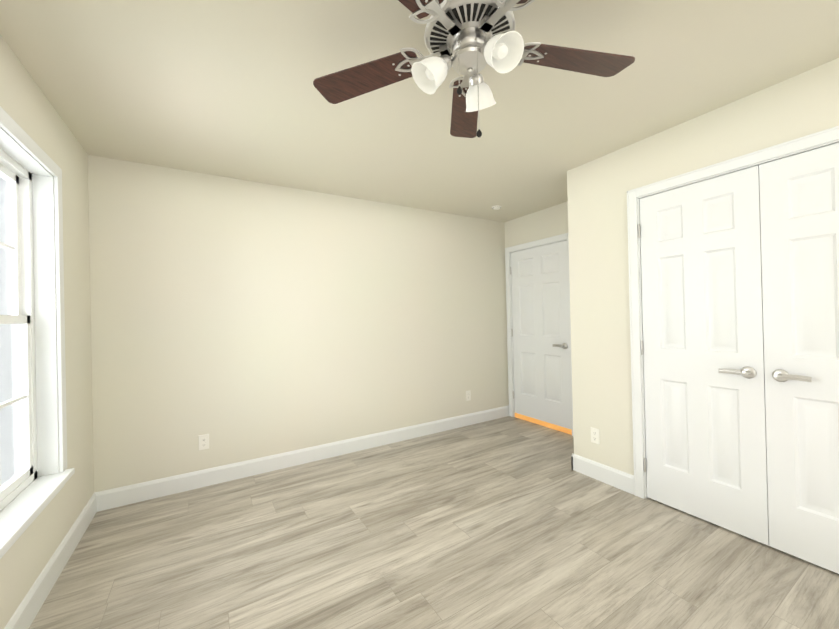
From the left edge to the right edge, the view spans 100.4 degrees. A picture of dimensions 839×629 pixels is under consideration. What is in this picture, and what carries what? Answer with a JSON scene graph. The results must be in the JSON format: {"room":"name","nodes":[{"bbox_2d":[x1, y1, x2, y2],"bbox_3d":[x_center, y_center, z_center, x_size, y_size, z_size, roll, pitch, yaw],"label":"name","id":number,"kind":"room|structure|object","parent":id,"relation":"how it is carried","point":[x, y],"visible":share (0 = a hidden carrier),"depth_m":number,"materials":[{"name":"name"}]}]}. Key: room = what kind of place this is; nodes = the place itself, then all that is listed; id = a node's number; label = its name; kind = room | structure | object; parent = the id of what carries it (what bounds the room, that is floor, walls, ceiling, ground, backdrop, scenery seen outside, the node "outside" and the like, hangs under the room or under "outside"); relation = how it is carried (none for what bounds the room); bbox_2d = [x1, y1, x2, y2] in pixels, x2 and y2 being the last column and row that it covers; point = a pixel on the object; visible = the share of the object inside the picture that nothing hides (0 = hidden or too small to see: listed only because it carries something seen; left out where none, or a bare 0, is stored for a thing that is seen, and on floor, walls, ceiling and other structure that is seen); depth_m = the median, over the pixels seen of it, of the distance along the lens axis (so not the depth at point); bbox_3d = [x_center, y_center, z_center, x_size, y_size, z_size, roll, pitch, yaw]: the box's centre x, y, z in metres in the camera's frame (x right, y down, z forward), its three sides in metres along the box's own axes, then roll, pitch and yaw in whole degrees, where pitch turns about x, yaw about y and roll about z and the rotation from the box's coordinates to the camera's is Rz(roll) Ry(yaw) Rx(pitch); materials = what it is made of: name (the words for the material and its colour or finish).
{"room":"empty bedroom","nodes":[
{"label":"empty bedroom","id":0,"kind":"room"},
{"bbox_2d":[0,34,93,628],"bbox_3d":[-1.119,0.091,0.381,0.150,2.440,4.600,-1,0,-31],"label":"wall","id":1,"kind":"structure","parent":0,"point":[28,107],"depth_m":1.98,"materials":[{"name":"paint"}]},
{"bbox_2d":[0,106,66,510],"bbox_3d":[-1.722,0.028,1.396,0.161,1.658,1.100,-1,0,-31],"label":"double-hung window","id":2,"kind":"structure","parent":1,"relation":"in","point":[18,450],"depth_m":1.76,"materials":[{"name":"plastic"}]},
{"bbox_2d":[0,468,74,558],"bbox_3d":[-1.660,0.870,1.419,0.130,0.085,1.060,-1,0,-31],"label":"window sill","id":3,"kind":"structure","parent":1,"relation":"attached to","point":[22,510],"depth_m":1.52,"materials":[{"name":"white wood"}]},
{"bbox_2d":[4,492,99,628],"bbox_3d":[-1.022,1.244,0.419,0.014,0.130,4.600,-1,0,-31],"label":"baseboard","id":4,"kind":"structure","parent":1,"relation":"attached to","point":[28,609],"depth_m":1.71,"materials":[{"name":"white wood"}]},
{"bbox_2d":[88,155,508,491],"bbox_3d":[-0.619,0.091,3.429,4.160,2.440,0.100,-1,0,-31],"label":"wall","id":5,"kind":"structure","parent":0,"point":[238,320],"depth_m":2.97,"materials":[{"name":"paint"}]},
{"bbox_2d":[198,434,208,449],"bbox_3d":[-1.673,0.991,2.713,0.070,0.115,0.008,-1,0,-31],"label":"outlet","id":6,"kind":"object","parent":5,"relation":"attached to","point":[203,441],"visible":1,"depth_m":2.71,"materials":[{"name":"plastic"}]},
{"bbox_2d":[96,405,508,510],"bbox_3d":[-0.525,1.244,3.391,3.880,0.130,0.026,-1,0,-31],"label":"baseboard","id":7,"kind":"structure","parent":5,"relation":"attached to","point":[139,492],"depth_m":2.97,"materials":[{"name":"white wood"}]},
{"bbox_2d":[466,390,470,400],"bbox_3d":[0.572,0.946,4.070,0.070,0.115,0.008,-1,0,-31],"label":"outlet","id":8,"kind":"object","parent":5,"relation":"attached to","point":[468,395],"visible":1,"depth_m":4.07,"materials":[{"name":"plastic"}]},
{"bbox_2d":[0,0,838,221],"bbox_3d":[0.567,-1.214,1.423,4.160,0.100,4.800,-1,0,-31],"label":"ceiling","id":9,"kind":"structure","parent":0,"point":[225,88],"depth_m":1.76,"materials":[{"name":"paint"}]},
{"bbox_2d":[313,0,634,137],"bbox_3d":[0.200,-0.871,1.187,1.252,0.571,1.196,-1,0,-31],"label":"ceiling fan","id":10,"kind":"object","parent":9,"relation":"hanging from","point":[466,39],"visible":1,"depth_m":1.25,"materials":[{"name":"brown wood"}]},
{"bbox_2d":[492,205,501,209],"bbox_3d":[0.834,-1.149,3.768,0.104,0.025,0.104,-1,0,-31],"label":"smoke detector","id":11,"kind":"object","parent":9,"relation":"attached to","point":[497,207],"visible":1,"depth_m":3.74,"materials":[{"name":"plastic"}]},
{"bbox_2d":[29,416,838,628],"bbox_3d":[0.626,1.325,1.413,4.160,0.100,4.800,-1,0,-31],"label":"floor","id":12,"kind":"structure","parent":0,"point":[508,522],"depth_m":1.86,"materials":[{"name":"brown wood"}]},
{"bbox_2d":[515,413,571,434],"bbox_3d":[1.427,1.239,4.014,0.085,0.056,0.806,-1,0,-31],"label":"threshold","id":13,"kind":"object","parent":12,"relation":"on","point":[547,424],"visible":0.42,"depth_m":3.95,"materials":[{"name":"orange wood"}]},
{"bbox_2d":[504,201,567,393],"bbox_3d":[2.333,0.019,2.469,0.100,2.440,4.600,-1,0,-31],"label":"wall","id":14,"kind":"structure","parent":0,"point":[545,223],"depth_m":3.97,"materials":[{"name":"paint"}]},
{"bbox_2d":[505,233,572,435],"bbox_3d":[1.392,0.212,4.011,0.121,2.110,0.940,-1,0,-31],"label":"door frame","id":15,"kind":"structure","parent":14,"relation":"attached to","point":[540,242],"depth_m":4.34,"materials":[{"name":"white wood"}]},
{"bbox_2d":[510,240,571,429],"bbox_3d":[1.351,0.219,3.992,0.097,1.982,0.810,-1,0,-31],"label":"entry door","id":16,"kind":"structure","parent":14,"relation":"in","point":[541,341],"depth_m":3.96,"materials":[{"name":"white wood"}]},
{"bbox_2d":[567,167,584,457],"bbox_3d":[1.556,0.040,2.992,0.690,2.440,0.100,-1,0,-31],"label":"wall","id":17,"kind":"structure","parent":0,"point":[575,313],"depth_m":2.81,"materials":[{"name":"paint"}]},
{"bbox_2d":[578,58,838,474],"bbox_3d":[2.131,0.020,1.470,0.100,2.440,3.100,-1,0,-31],"label":"wall","id":18,"kind":"structure","parent":0,"point":[806,103],"depth_m":2.48,"materials":[{"name":"paint"}]},
{"bbox_2d":[591,427,599,444],"bbox_3d":[1.350,0.933,2.689,0.008,0.115,0.070,-1,0,-31],"label":"outlet","id":19,"kind":"object","parent":18,"relation":"attached to","point":[595,437],"visible":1,"depth_m":2.68,"materials":[{"name":"plastic"}]},
{"bbox_2d":[572,453,633,494],"bbox_3d":[1.386,1.197,2.631,0.014,0.130,0.466,-1,0,-31],"label":"baseboard","id":20,"kind":"structure","parent":18,"relation":"attached to","point":[624,481],"depth_m":2.62,"materials":[{"name":"white wood"}]},
{"bbox_2d":[638,165,768,545],"bbox_3d":[1.672,0.222,2.128,0.097,2.038,0.614,-1,0,-31],"label":"closet door","id":21,"kind":"structure","parent":18,"relation":"in","point":[702,346],"depth_m":2.08,"materials":[{"name":"white wood"}]},
{"bbox_2d":[627,126,838,498],"bbox_3d":[1.876,0.188,1.877,0.121,2.120,1.375,-1,0,-31],"label":"door frame","id":22,"kind":"structure","parent":18,"relation":"attached to","point":[820,139],"depth_m":2.39,"materials":[{"name":"white wood"}]},
{"bbox_2d":[759,143,838,573],"bbox_3d":[1.998,0.213,1.589,0.097,2.038,0.638,-1,0,-31],"label":"closet door","id":23,"kind":"structure","parent":18,"relation":"in","point":[799,207],"depth_m":1.75,"materials":[{"name":"white wood"}]}
]}

